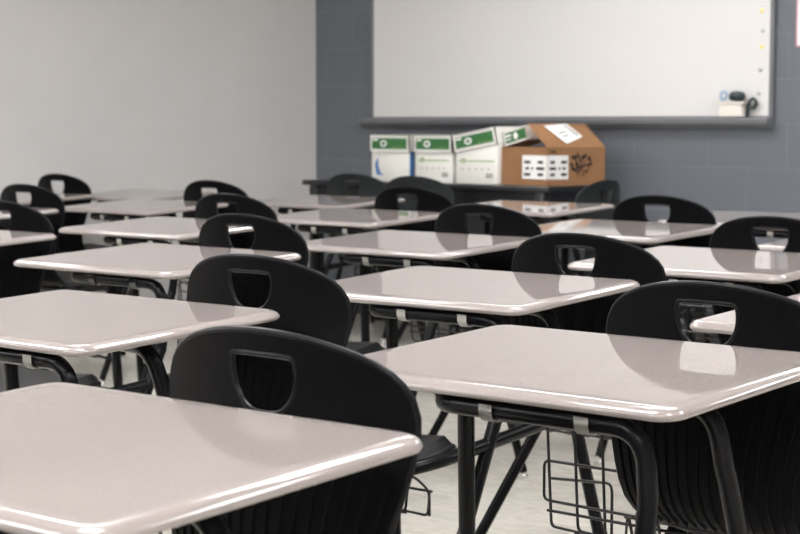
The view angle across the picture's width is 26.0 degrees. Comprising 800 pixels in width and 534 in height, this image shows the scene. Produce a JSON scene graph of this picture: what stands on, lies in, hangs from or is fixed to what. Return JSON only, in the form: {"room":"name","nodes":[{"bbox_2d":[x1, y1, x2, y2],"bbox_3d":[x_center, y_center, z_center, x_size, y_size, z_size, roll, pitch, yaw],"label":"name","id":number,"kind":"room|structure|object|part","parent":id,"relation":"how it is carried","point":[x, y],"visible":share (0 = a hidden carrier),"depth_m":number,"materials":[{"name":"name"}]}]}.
{"room":"classroom","nodes":[
{"label":"classroom","id":0,"kind":"room"},
{"bbox_2d":[0,0,315,299],"bbox_3d":[-5.034,-0.812,6.855,10.763,2.560,0.150,-3,6,-33],"label":"wall","id":1,"kind":"structure","parent":0,"point":[108,95],"depth_m":9.19,"materials":[{"name":"grey paint"}]},
{"bbox_2d":[51,314,667,533],"bbox_3d":[-1.464,0.771,3.894,12.383,0.100,10.309,4,6,40],"label":"floor","id":2,"kind":"structure","parent":0,"point":[524,508],"depth_m":5.06,"materials":[{"name":"tile"}]},
{"bbox_2d":[0,230,55,245],"bbox_3d":[-1.575,0.218,5.109,0.735,0.804,0.943,4,6,40],"label":"desk","id":3,"kind":"object","parent":2,"relation":"on","point":[7,237],"visible":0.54,"depth_m":5.14,"materials":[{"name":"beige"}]},
{"bbox_2d":[0,207,58,369],"bbox_3d":[-1.876,0.090,6.676,0.735,0.804,0.943,4,6,40],"label":"desk","id":4,"kind":"object","parent":2,"relation":"on","point":[3,215],"visible":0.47,"depth_m":6.71,"materials":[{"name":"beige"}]},
{"bbox_2d":[0,192,93,253],"bbox_3d":[-1.987,-0.024,8.082,0.735,0.804,0.943,4,6,40],"label":"desk","id":5,"kind":"object","parent":2,"relation":"on","point":[23,198],"visible":0.16,"depth_m":8.09,"materials":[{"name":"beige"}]},
{"bbox_3d":[-1.559,0.076,8.138,0.027,0.562,0.230,4,6,42],"label":"leg","id":6,"kind":"part","parent":5,"relation":"part of","materials":[{"name":"black metal"}]},
{"bbox_2d":[0,184,228,385],"bbox_3d":[-1.269,0.042,7.286,0.775,0.804,0.819,4,6,40],"label":"desk","id":7,"kind":"object","parent":2,"relation":"on","point":[128,209],"visible":0.32,"depth_m":7.04,"materials":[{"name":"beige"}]},
{"bbox_3d":[-1.491,-0.135,6.999,0.419,0.406,0.117,4,6,40],"label":"backrest","id":8,"kind":"part","parent":7,"relation":"part of","materials":[{"name":"black plastic"}]},
{"bbox_3d":[-1.368,0.042,7.158,0.446,0.054,0.332,4,6,40],"label":"seat","id":9,"kind":"part","parent":7,"relation":"part of","materials":[{"name":"black plastic"}]},
{"bbox_3d":[-1.116,0.204,6.976,0.027,0.499,0.238,5,7,45],"label":"leg","id":10,"kind":"part","parent":7,"relation":"part of","materials":[{"name":"black metal"}]},
{"bbox_3d":[-1.090,-0.142,7.230,0.373,0.185,0.279,4,6,40],"label":"support rail","id":11,"kind":"part","parent":7,"relation":"part of","materials":[{"name":"black metal"}]},
{"bbox_3d":[-1.238,0.097,7.610,0.027,0.604,0.163,1,5,6],"label":"leg","id":12,"kind":"part","parent":7,"relation":"part of","materials":[{"name":"black metal"}]},
{"bbox_2d":[38,174,214,294],"bbox_3d":[-1.515,-0.059,8.518,0.955,0.804,0.817,4,6,40],"label":"desk","id":13,"kind":"object","parent":2,"relation":"on","point":[70,242],"visible":0.22,"depth_m":8.39,"materials":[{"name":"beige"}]},
{"bbox_3d":[-1.647,-0.255,8.475,0.419,0.406,0.117,4,6,40],"label":"backrest","id":14,"kind":"part","parent":13,"relation":"part of","materials":[{"name":"black plastic"}]},
{"bbox_3d":[-1.524,-0.078,8.634,0.446,0.054,0.332,4,6,40],"label":"seat","id":15,"kind":"part","parent":13,"relation":"part of","materials":[{"name":"black plastic"}]},
{"bbox_3d":[-1.294,0.108,8.150,0.027,0.499,0.238,5,7,45],"label":"leg","id":16,"kind":"part","parent":13,"relation":"part of","materials":[{"name":"black metal"}]},
{"bbox_2d":[0,200,253,392],"bbox_3d":[-0.981,0.166,5.769,0.790,0.804,0.879,4,6,40],"label":"desk","id":17,"kind":"object","parent":2,"relation":"on","point":[14,280],"visible":0.34,"depth_m":5.48,"materials":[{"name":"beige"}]},
{"bbox_3d":[-1.228,-0.010,5.464,0.419,0.406,0.117,4,6,40],"label":"backrest","id":18,"kind":"part","parent":17,"relation":"part of","materials":[{"name":"black plastic"}]},
{"bbox_2d":[90,353,110,358],"bbox_3d":[-1.190,0.167,5.726,0.526,0.268,0.261,4,6,40],"label":"basket","id":19,"kind":"object","parent":17,"relation":"on","point":[95,356],"depth_m":5.63,"materials":[{"name":"black metal"}]},
{"bbox_3d":[-0.925,0.220,6.111,0.027,0.604,0.163,1,5,6],"label":"leg","id":20,"kind":"part","parent":17,"relation":"part of","materials":[{"name":"black metal"}]},
{"bbox_3d":[-0.777,-0.019,5.731,0.373,0.185,0.279,4,6,40],"label":"support rail","id":21,"kind":"part","parent":17,"relation":"part of","materials":[{"name":"black metal"}]},
{"bbox_3d":[-0.802,0.327,5.477,0.027,0.499,0.238,5,7,45],"label":"leg","id":22,"kind":"part","parent":17,"relation":"part of","materials":[{"name":"black metal"}]},
{"bbox_2d":[0,290,279,397],"bbox_3d":[-0.755,0.394,2.964,0.735,0.804,0.943,4,6,40],"label":"desk","id":23,"kind":"object","parent":2,"relation":"on","point":[37,329],"visible":0.73,"depth_m":2.95,"materials":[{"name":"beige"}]},
{"bbox_3d":[-0.728,0.445,3.341,0.027,0.604,0.163,1,5,5],"label":"leg","id":24,"kind":"part","parent":23,"relation":"part of","materials":[{"name":"black metal"}]},
{"bbox_3d":[-0.578,0.206,2.962,0.373,0.185,0.279,4,6,40],"label":"support rail","id":25,"kind":"part","parent":23,"relation":"part of","materials":[{"name":"black metal"}]},
{"bbox_2d":[0,243,300,394],"bbox_3d":[-0.823,0.280,4.365,0.805,0.804,0.948,4,6,40],"label":"desk","id":26,"kind":"object","parent":2,"relation":"on","point":[135,266],"visible":0.44,"depth_m":4.31,"materials":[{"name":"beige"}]},
{"bbox_3d":[-0.963,0.283,4.206,0.446,0.054,0.332,4,6,40],"label":"seat","id":27,"kind":"part","parent":26,"relation":"part of","materials":[{"name":"black plastic"}]},
{"bbox_3d":[-0.767,0.333,4.719,0.027,0.604,0.163,1,5,6],"label":"leg","id":28,"kind":"part","parent":26,"relation":"part of","materials":[{"name":"black metal"}]},
{"bbox_3d":[-0.620,0.094,4.338,0.373,0.185,0.279,4,6,40],"label":"support rail","id":29,"kind":"part","parent":26,"relation":"part of","materials":[{"name":"black metal"}]},
{"bbox_3d":[-0.646,0.440,4.085,0.027,0.499,0.238,5,7,45],"label":"leg","id":30,"kind":"part","parent":26,"relation":"part of","materials":[{"name":"black metal"}]},
{"bbox_2d":[0,382,422,533],"bbox_3d":[-0.518,0.495,1.728,0.735,0.804,0.943,4,6,39],"label":"desk","id":31,"kind":"object","parent":2,"relation":"on","point":[75,458],"visible":1,"depth_m":1.75,"materials":[{"name":"laminate"}]},
{"bbox_2d":[171,180,404,324],"bbox_3d":[-0.550,0.002,7.795,0.825,0.804,0.849,4,6,40],"label":"desk","id":32,"kind":"object","parent":2,"relation":"on","point":[193,191],"visible":0.24,"depth_m":7.60,"materials":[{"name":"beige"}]},
{"bbox_3d":[-0.801,-0.175,7.512,0.419,0.406,0.117,4,6,40],"label":"backrest","id":33,"kind":"part","parent":32,"relation":"part of","materials":[{"name":"black plastic"}]},
{"bbox_3d":[-0.343,-0.181,7.734,0.373,0.185,0.279,4,6,40],"label":"support rail","id":34,"kind":"part","parent":32,"relation":"part of","materials":[{"name":"black metal"}]},
{"bbox_3d":[-0.368,0.165,7.480,0.027,0.499,0.238,5,7,45],"label":"leg","id":35,"kind":"part","parent":32,"relation":"part of","materials":[{"name":"black metal"}]},
{"bbox_3d":[-0.092,0.107,7.794,0.027,0.562,0.230,4,6,42],"label":"leg","id":36,"kind":"part","parent":32,"relation":"part of","materials":[{"name":"black metal"}]},
{"bbox_2d":[178,193,440,399],"bbox_3d":[-0.348,0.115,6.411,0.725,0.804,0.942,4,6,40],"label":"desk","id":37,"kind":"object","parent":2,"relation":"on","point":[345,221],"visible":0.17,"depth_m":6.29,"materials":[{"name":"black"}]},
{"bbox_2d":[178,278,187,299],"bbox_3d":[-0.543,0.119,6.329,0.526,0.268,0.261,4,6,40],"label":"basket","id":38,"kind":"object","parent":37,"relation":"on","point":[180,290],"depth_m":6.40,"materials":[{"name":"black metal"}]},
{"bbox_3d":[-0.580,-0.057,6.066,0.419,0.406,0.117,4,6,40],"label":"backrest","id":39,"kind":"part","parent":37,"relation":"part of","materials":[{"name":"black plastic"}]},
{"bbox_3d":[-0.323,0.166,6.791,0.027,0.604,0.163,1,5,6],"label":"leg","id":40,"kind":"part","parent":37,"relation":"part of","materials":[{"name":"black metal"}]},
{"bbox_3d":[-0.174,-0.073,6.411,0.373,0.185,0.279,4,6,40],"label":"support rail","id":41,"kind":"part","parent":37,"relation":"part of","materials":[{"name":"black metal"}]},
{"bbox_3d":[-0.200,0.273,6.157,0.027,0.499,0.238,5,7,45],"label":"leg","id":42,"kind":"part","parent":37,"relation":"part of","materials":[{"name":"black metal"}]},
{"bbox_3d":[0.077,0.215,6.471,0.027,0.562,0.230,4,6,42],"label":"leg","id":43,"kind":"part","parent":37,"relation":"part of","materials":[{"name":"black metal"}]},
{"bbox_2d":[177,213,531,478],"bbox_3d":[-0.151,0.231,4.990,0.798,0.804,0.927,4,6,40],"label":"desk","id":44,"kind":"object","parent":2,"relation":"on","point":[396,248],"visible":0.23,"depth_m":4.81,"materials":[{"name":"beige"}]},
{"bbox_3d":[-0.404,0.056,4.676,0.419,0.406,0.117,4,6,40],"label":"backrest","id":45,"kind":"part","parent":44,"relation":"part of","materials":[{"name":"black plastic"}]},
{"bbox_3d":[-0.105,0.284,5.339,0.027,0.604,0.163,1,5,6],"label":"leg","id":46,"kind":"part","parent":44,"relation":"part of","materials":[{"name":"black metal"}]},
{"bbox_3d":[-0.281,0.234,4.836,0.446,0.054,0.332,4,6,40],"label":"seat","id":47,"kind":"part","parent":44,"relation":"part of","materials":[{"name":"black plastic"}]},
{"bbox_3d":[0.044,0.045,4.959,0.373,0.185,0.279,4,6,40],"label":"support rail","id":48,"kind":"part","parent":44,"relation":"part of","materials":[{"name":"black metal"}]},
{"bbox_3d":[0.019,0.391,4.705,0.027,0.499,0.238,5,7,45],"label":"leg","id":49,"kind":"part","parent":44,"relation":"part of","materials":[{"name":"black metal"}]},
{"bbox_3d":[0.295,0.333,5.020,0.027,0.562,0.230,4,6,42],"label":"leg","id":50,"kind":"part","parent":44,"relation":"part of","materials":[{"name":"black metal"}]},
{"bbox_2d":[326,173,435,332],"bbox_3d":[-0.114,-0.066,8.623,0.446,0.808,0.419,4,6,40],"label":"chair","id":51,"kind":"object","parent":2,"relation":"on","point":[370,186],"visible":0.23,"depth_m":8.45,"materials":[{"name":"plastic"}]},
{"bbox_3d":[-0.330,0.135,8.676,0.119,0.364,0.022,-2,5,-28],"label":"leg","id":52,"kind":"part","parent":51,"relation":"part of","materials":[{"name":"black metal"}]},
{"bbox_3d":[-0.212,-0.257,8.492,0.419,0.406,0.117,4,6,40],"label":"backrest","id":53,"kind":"part","parent":51,"relation":"part of","materials":[{"name":"plastic"}]},
{"bbox_3d":[-0.152,0.119,8.879,0.022,0.363,0.099,2,5,17],"label":"leg","id":54,"kind":"part","parent":51,"relation":"part of","materials":[{"name":"black metal"}]},
{"bbox_2d":[167,253,639,533],"bbox_3d":[-0.029,0.347,3.564,0.724,0.804,0.940,4,6,39],"label":"desk","id":55,"kind":"object","parent":2,"relation":"on","point":[307,301],"visible":0.34,"depth_m":3.36,"materials":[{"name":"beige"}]},
{"bbox_3d":[-0.253,0.175,3.215,0.419,0.406,0.117,4,6,39],"label":"backrest","id":56,"kind":"part","parent":55,"relation":"part of","materials":[{"name":"black plastic"}]},
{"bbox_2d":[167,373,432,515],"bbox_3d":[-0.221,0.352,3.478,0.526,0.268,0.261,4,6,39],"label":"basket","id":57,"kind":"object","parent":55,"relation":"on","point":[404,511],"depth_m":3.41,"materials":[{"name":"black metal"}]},
{"bbox_3d":[-0.014,0.398,3.944,0.027,0.604,0.163,0,5,4],"label":"leg","id":58,"kind":"part","parent":55,"relation":"part of","materials":[{"name":"black metal"}]},
{"bbox_3d":[0.143,0.159,3.567,0.373,0.185,0.279,4,6,39],"label":"support rail","id":59,"kind":"part","parent":55,"relation":"part of","materials":[{"name":"black metal"}]},
{"bbox_3d":[-0.133,0.352,3.377,0.446,0.054,0.332,4,6,39],"label":"seat","id":60,"kind":"part","parent":55,"relation":"part of","materials":[{"name":"black plastic"}]},
{"bbox_3d":[0.124,0.504,3.313,0.027,0.499,0.238,5,6,43],"label":"leg","id":61,"kind":"part","parent":55,"relation":"part of","materials":[{"name":"black metal"}]},
{"bbox_3d":[0.393,0.446,3.633,0.027,0.562,0.230,4,6,40],"label":"leg","id":62,"kind":"part","parent":55,"relation":"part of","materials":[{"name":"black metal"}]},
{"bbox_2d":[380,176,453,344],"bbox_3d":[0.181,-0.032,8.214,0.446,0.808,0.419,4,6,40],"label":"chair","id":63,"kind":"object","parent":2,"relation":"on","point":[410,203],"visible":0.12,"depth_m":8.04,"materials":[{"name":"plastic"}]},
{"bbox_3d":[-0.035,0.169,8.268,0.119,0.364,0.022,-2,5,-28],"label":"leg","id":64,"kind":"part","parent":63,"relation":"part of","materials":[{"name":"black metal"}]},
{"bbox_3d":[0.083,-0.223,8.084,0.419,0.406,0.117,4,6,40],"label":"backrest","id":65,"kind":"part","parent":63,"relation":"part of","materials":[{"name":"plastic"}]},
{"bbox_2d":[302,179,610,320],"bbox_3d":[0.268,-0.043,8.618,1.550,0.764,0.560,4,6,40],"label":"side table","id":66,"kind":"object","parent":2,"relation":"on","point":[463,193],"visible":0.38,"depth_m":8.15,"materials":[{"name":"black laminate"}]},
{"bbox_3d":[-0.427,-0.053,8.897,0.055,0.736,0.055,4,6,40],"label":"leg","id":67,"kind":"part","parent":66,"relation":"part of","materials":[{"name":"black metal"}]},
{"bbox_3d":[-0.116,-0.082,9.261,0.055,0.736,0.055,4,6,40],"label":"leg","id":68,"kind":"part","parent":66,"relation":"part of","materials":[{"name":"black metal"}]},
{"bbox_2d":[370,135,415,180],"bbox_3d":[0.040,-0.548,8.693,0.260,0.230,0.294,4,6,40],"label":"carton","id":69,"kind":"object","parent":66,"relation":"on","point":[393,156],"visible":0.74,"depth_m":8.58,"materials":[{"name":"white cardboard"}]},
{"bbox_3d":[0.041,-0.622,8.687,0.260,0.082,0.294,4,6,40],"label":"lid","id":70,"kind":"part","parent":69,"relation":"part of","materials":[{"name":"white"}]},
{"bbox_2d":[413,135,455,182],"bbox_3d":[0.251,-0.533,8.513,0.240,0.230,0.294,4,6,40],"label":"carton","id":71,"kind":"object","parent":66,"relation":"on","point":[435,154],"visible":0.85,"depth_m":8.40,"materials":[{"name":"white cardboard"}]},
{"bbox_3d":[0.251,-0.607,8.507,0.240,0.082,0.294,4,6,40],"label":"lid","id":72,"kind":"part","parent":71,"relation":"part of","materials":[{"name":"white"}]},
{"bbox_2d":[452,126,519,183],"bbox_3d":[0.446,-0.541,8.346,0.272,0.274,0.294,4,6,40],"label":"carton","id":73,"kind":"object","parent":66,"relation":"on","point":[478,152],"visible":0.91,"depth_m":8.22,"materials":[{"name":"white cardboard"}]},
{"bbox_3d":[0.446,-0.615,8.340,0.272,0.126,0.294,4,6,40],"label":"lid","id":74,"kind":"part","parent":73,"relation":"part of","materials":[{"name":"white cardboard"}]},
{"bbox_3d":[0.652,0.024,7.978,0.055,0.736,0.055,4,6,40],"label":"leg","id":75,"kind":"part","parent":66,"relation":"part of","materials":[{"name":"black metal"}]},
{"bbox_2d":[502,123,604,185],"bbox_3d":[0.733,-0.534,8.186,0.409,0.288,0.303,-4,6,-40],"label":"cardboard box","id":76,"kind":"object","parent":66,"relation":"on","point":[572,154],"visible":0.98,"depth_m":8.07,"materials":[{"name":"brown cardboard"}]},
{"bbox_2d":[502,125,542,145],"bbox_3d":[0.607,-0.622,8.196,0.152,0.100,0.202,5,6,43],"label":"lid","id":77,"kind":"object","parent":76,"relation":"on","point":[524,135],"visible":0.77,"depth_m":8.13,"materials":[{"name":"white cardboard"}]},
{"bbox_2d":[505,132,517,140],"bbox_3d":[0.524,-0.613,8.137,0.078,0.041,0.001,5,6,43],"label":"print","id":78,"kind":"object","parent":77,"relation":"attached to","point":[515,135],"depth_m":8.13},
{"bbox_3d":[0.541,-0.616,8.121,0.134,0.078,0.001,5,6,43],"label":"green panel","id":79,"kind":"part","parent":77,"relation":"part of","materials":[{"name":"green cardboard"}]},
{"bbox_3d":[0.964,-0.005,8.342,0.055,0.736,0.055,4,6,40],"label":"leg","id":80,"kind":"part","parent":66,"relation":"part of","materials":[{"name":"black metal"}]},
{"bbox_2d":[158,325,799,533],"bbox_3d":[0.087,0.443,2.404,0.757,0.801,0.891,4,6,40],"label":"desk","id":81,"kind":"object","parent":2,"relation":"on","point":[585,383],"visible":0.71,"depth_m":2.21,"materials":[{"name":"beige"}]},
{"bbox_3d":[-0.140,0.270,2.090,0.419,0.406,0.117,4,6,40],"label":"backrest","id":82,"kind":"part","parent":81,"relation":"part of","materials":[{"name":"black plastic"}]},
{"bbox_3d":[0.107,0.495,2.753,0.027,0.604,0.163,1,5,6],"label":"leg","id":83,"kind":"part","parent":81,"relation":"part of","materials":[{"name":"black metal"}]},
{"bbox_3d":[0.256,0.256,2.373,0.373,0.185,0.279,4,6,40],"label":"support rail","id":84,"kind":"part","parent":81,"relation":"part of","materials":[{"name":"black metal"}]},
{"bbox_3d":[0.507,0.544,2.433,0.027,0.562,0.230,4,6,42],"label":"leg","id":85,"kind":"part","parent":81,"relation":"part of","materials":[{"name":"black metal"}]},
{"bbox_2d":[354,186,613,341],"bbox_3d":[0.313,0.057,7.151,0.733,0.803,0.988,4,6,40],"label":"desk","id":86,"kind":"object","parent":2,"relation":"on","point":[387,199],"visible":0.14,"depth_m":6.96,"materials":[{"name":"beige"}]},
{"bbox_2d":[354,264,377,276],"bbox_3d":[0.088,0.062,7.050,0.526,0.268,0.261,4,6,40],"label":"basket","id":87,"kind":"object","parent":86,"relation":"on","point":[356,267],"depth_m":7.11,"materials":[{"name":"black metal"}]},
{"bbox_3d":[0.003,0.263,7.115,0.211,0.366,0.027,0,5,-3],"label":"leg","id":88,"kind":"part","parent":86,"relation":"part of","materials":[{"name":"black metal"}]},
{"bbox_3d":[0.051,-0.115,6.788,0.419,0.406,0.117,4,6,40],"label":"backrest","id":89,"kind":"part","parent":86,"relation":"part of","materials":[{"name":"black"}]},
{"bbox_3d":[0.383,0.105,7.554,0.027,0.604,0.163,1,5,6],"label":"leg","id":90,"kind":"part","parent":86,"relation":"part of","materials":[{"name":"black metal"}]},
{"bbox_3d":[0.531,-0.134,7.173,0.373,0.185,0.279,4,6,40],"label":"support rail","id":91,"kind":"part","parent":86,"relation":"part of","materials":[{"name":"black metal"}]},
{"bbox_3d":[0.782,0.154,7.234,0.027,0.562,0.230,4,6,42],"label":"leg","id":92,"kind":"part","parent":86,"relation":"part of","materials":[{"name":"black metal"}]},
{"bbox_2d":[408,203,719,465],"bbox_3d":[0.520,0.180,5.635,0.764,0.804,0.967,4,6,41],"label":"desk","id":93,"kind":"object","parent":2,"relation":"on","point":[505,221],"visible":0.25,"depth_m":5.41,"materials":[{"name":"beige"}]},
{"bbox_2d":[408,321,464,341],"bbox_3d":[0.302,0.184,5.559,0.526,0.268,0.261,4,6,41],"label":"basket","id":94,"kind":"object","parent":93,"relation":"on","point":[411,325],"depth_m":5.60,"materials":[{"name":"black metal"}]},
{"bbox_3d":[0.186,0.388,5.575,0.211,0.366,0.027,0,5,-3],"label":"leg","id":95,"kind":"part","parent":93,"relation":"part of","materials":[{"name":"black metal"}]},
{"bbox_3d":[0.387,0.185,5.455,0.446,0.054,0.332,4,6,41],"label":"seat","id":96,"kind":"part","parent":93,"relation":"part of","materials":[{"name":"black plastic"}]},
{"bbox_3d":[0.262,0.007,5.297,0.419,0.406,0.117,4,6,41],"label":"backrest","id":97,"kind":"part","parent":93,"relation":"part of","materials":[{"name":"black plastic"}]},
{"bbox_3d":[0.571,0.231,6.011,0.027,0.604,0.163,1,5,6],"label":"leg","id":98,"kind":"part","parent":93,"relation":"part of","materials":[{"name":"black metal"}]},
{"bbox_3d":[0.687,0.338,5.376,0.238,0.499,0.027,-4,7,-44],"label":"leg","id":99,"kind":"part","parent":93,"relation":"part of","materials":[{"name":"black metal"}]},
{"bbox_3d":[0.967,0.281,5.687,0.027,0.562,0.230,4,6,42],"label":"leg","id":100,"kind":"part","parent":93,"relation":"part of","materials":[{"name":"black metal"}]},
{"bbox_2d":[559,179,619,275],"bbox_3d":[0.745,0.012,7.683,0.419,0.808,0.446,3,6,33],"label":"chair","id":101,"kind":"object","parent":2,"relation":"on","point":[591,193],"visible":0.21,"depth_m":7.49,"materials":[{"name":"plastic"}]},
{"bbox_3d":[0.712,0.003,7.704,0.332,0.054,0.446,3,6,33],"label":"seat","id":102,"kind":"part","parent":101,"relation":"part of","materials":[{"name":"plastic"}]},
{"bbox_2d":[476,232,799,533],"bbox_3d":[0.639,0.293,4.243,0.678,0.804,0.970,4,6,41],"label":"desk","id":103,"kind":"object","parent":2,"relation":"on","point":[614,258],"visible":0.3,"depth_m":3.98,"materials":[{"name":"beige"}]},
{"bbox_3d":[0.277,0.499,4.214,0.211,0.366,0.027,0,5,-3],"label":"leg","id":104,"kind":"part","parent":103,"relation":"part of","materials":[{"name":"black metal"}]},
{"bbox_2d":[502,421,610,439],"bbox_3d":[0.451,0.300,4.134,0.526,0.268,0.261,4,6,41],"label":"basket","id":105,"kind":"object","parent":103,"relation":"on","point":[535,436],"depth_m":4.20,"materials":[{"name":"black metal"}]},
{"bbox_3d":[0.412,0.123,3.872,0.419,0.406,0.117,4,6,41],"label":"backrest","id":106,"kind":"part","parent":103,"relation":"part of","materials":[{"name":"black plastic"}]},
{"bbox_3d":[0.805,0.103,4.268,0.373,0.185,0.279,4,6,41],"label":"support rail","id":107,"kind":"part","parent":103,"relation":"part of","materials":[{"name":"black metal"}]},
{"bbox_2d":[543,280,799,533],"bbox_3d":[0.723,0.396,2.986,0.767,0.804,0.902,4,6,40],"label":"chair","id":108,"kind":"object","parent":2,"relation":"on","point":[764,429],"visible":0.67,"depth_m":2.63,"materials":[{"name":"black plastic"}]},
{"bbox_2d":[543,427,689,533],"bbox_3d":[0.526,0.398,2.933,0.526,0.268,0.261,4,6,40],"label":"basket","id":109,"kind":"object","parent":108,"relation":"on","point":[670,530],"depth_m":2.97,"materials":[{"name":"black metal"}]},
{"bbox_3d":[0.370,0.606,2.897,0.211,0.366,0.027,0,5,-3],"label":"leg","id":110,"kind":"part","parent":108,"relation":"part of","materials":[{"name":"black metal"}]},
{"bbox_3d":[0.611,0.398,2.830,0.446,0.054,0.332,4,6,40],"label":"seat","id":111,"kind":"part","parent":108,"relation":"part of","materials":[{"name":"black plastic"}]},
{"bbox_2d":[584,195,799,342],"bbox_3d":[1.147,0.128,6.297,0.763,0.804,0.938,4,6,40],"label":"desk","id":112,"kind":"object","parent":2,"relation":"on","point":[633,208],"visible":0.24,"depth_m":5.96,"materials":[{"name":"black"}]},
{"bbox_2d":[584,271,717,339],"bbox_3d":[0.940,0.131,6.230,0.526,0.268,0.261,4,6,40],"label":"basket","id":113,"kind":"object","parent":112,"relation":"on","point":[697,316],"depth_m":6.08,"materials":[{"name":"black metal"}]},
{"bbox_3d":[0.902,-0.046,5.967,0.419,0.406,0.117,4,6,40],"label":"backrest","id":114,"kind":"part","parent":112,"relation":"part of","materials":[{"name":"black plastic"}]},
{"bbox_3d":[1.025,0.131,6.127,0.446,0.054,0.332,4,6,40],"label":"seat","id":115,"kind":"part","parent":112,"relation":"part of","materials":[{"name":"black plastic"}]},
{"bbox_3d":[1.184,0.179,6.662,0.027,0.604,0.163,1,5,6],"label":"leg","id":116,"kind":"part","parent":112,"relation":"part of","materials":[{"name":"black metal"}]},
{"bbox_3d":[1.332,-0.060,6.282,0.373,0.185,0.279,4,6,40],"label":"support rail","id":117,"kind":"part","parent":112,"relation":"part of","materials":[{"name":"black metal"}]},
{"bbox_2d":[679,216,799,344],"bbox_3d":[1.241,0.237,4.947,0.740,0.804,0.953,4,6,40],"label":"desk","id":118,"kind":"object","parent":2,"relation":"on","point":[738,233],"visible":0.22,"depth_m":4.62,"materials":[{"name":"black"}]},
{"bbox_2d":[679,304,716,342],"bbox_3d":[1.038,0.242,4.866,0.526,0.268,0.261,4,6,40],"label":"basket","id":119,"kind":"object","parent":118,"relation":"on","point":[686,305],"depth_m":4.87,"materials":[{"name":"black metal"}]},
{"bbox_2d":[316,0,799,323],"bbox_3d":[3.111,-0.786,6.750,9.290,2.560,0.150,4,6,40],"label":"wall","id":120,"kind":"structure","parent":0,"point":[758,170],"depth_m":8.28,"materials":[{"name":"grey paint"}]},
{"bbox_2d":[350,303,719,343],"bbox_3d":[3.057,0.445,6.789,9.270,0.100,0.006,4,6,40],"label":"baseboard","id":121,"kind":"structure","parent":120,"relation":"attached to","point":[715,341],"depth_m":8.18,"materials":[{"name":"black plastic"}]},
{"bbox_2d":[358,0,776,128],"bbox_3d":[0.737,-1.390,8.586,2.476,1.404,0.072,4,6,40],"label":"whiteboard","id":122,"kind":"object","parent":120,"relation":"attached to","point":[477,64],"visible":0.98,"depth_m":8.55,"materials":[{"name":"white plastic"}]},
{"bbox_2d":[358,117,773,128],"bbox_3d":[0.735,-0.719,8.640,2.476,0.058,0.072,4,6,40],"label":"marker tray","id":123,"kind":"object","parent":122,"relation":"on","point":[366,122],"depth_m":8.46,"materials":[{"name":"grey metal"}]},
{"bbox_2d":[717,102,747,116],"bbox_3d":[1.528,-0.723,7.938,0.143,0.068,0.060,4,6,40],"label":"pen holder","id":124,"kind":"object","parent":122,"relation":"on","point":[726,109],"visible":1,"depth_m":7.92,"materials":[{"name":"white plastic"}]},
{"bbox_2d":[719,90,727,100],"bbox_3d":[1.485,-0.787,7.944,0.045,0.051,0.015,4,6,40],"label":"coiled cord","id":125,"kind":"object","parent":124,"relation":"on","point":[721,97],"visible":1,"depth_m":7.94,"materials":[{"name":"blue plastic"}]},
{"bbox_2d":[729,91,745,100],"bbox_3d":[1.542,-0.782,7.920,0.076,0.048,0.076,4,6,40],"label":"cup","id":126,"kind":"object","parent":124,"relation":"on","point":[734,95],"visible":1,"depth_m":7.89,"materials":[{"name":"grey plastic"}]},
{"bbox_2d":[745,97,757,115],"bbox_3d":[1.603,-0.731,7.894,0.063,0.089,0.017,4,6,40],"label":"hook","id":127,"kind":"object","parent":122,"relation":"on","point":[748,106],"visible":1,"depth_m":7.89,"materials":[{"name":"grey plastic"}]},
{"bbox_2d":[796,0,799,46],"bbox_3d":[1.952,-1.274,7.601,0.460,0.600,0.004,4,6,40],"label":"poster","id":128,"kind":"object","parent":120,"relation":"attached to","point":[798,1],"visible":1,"depth_m":7.76,"materials":[{"name":"white paper"}]}
]}

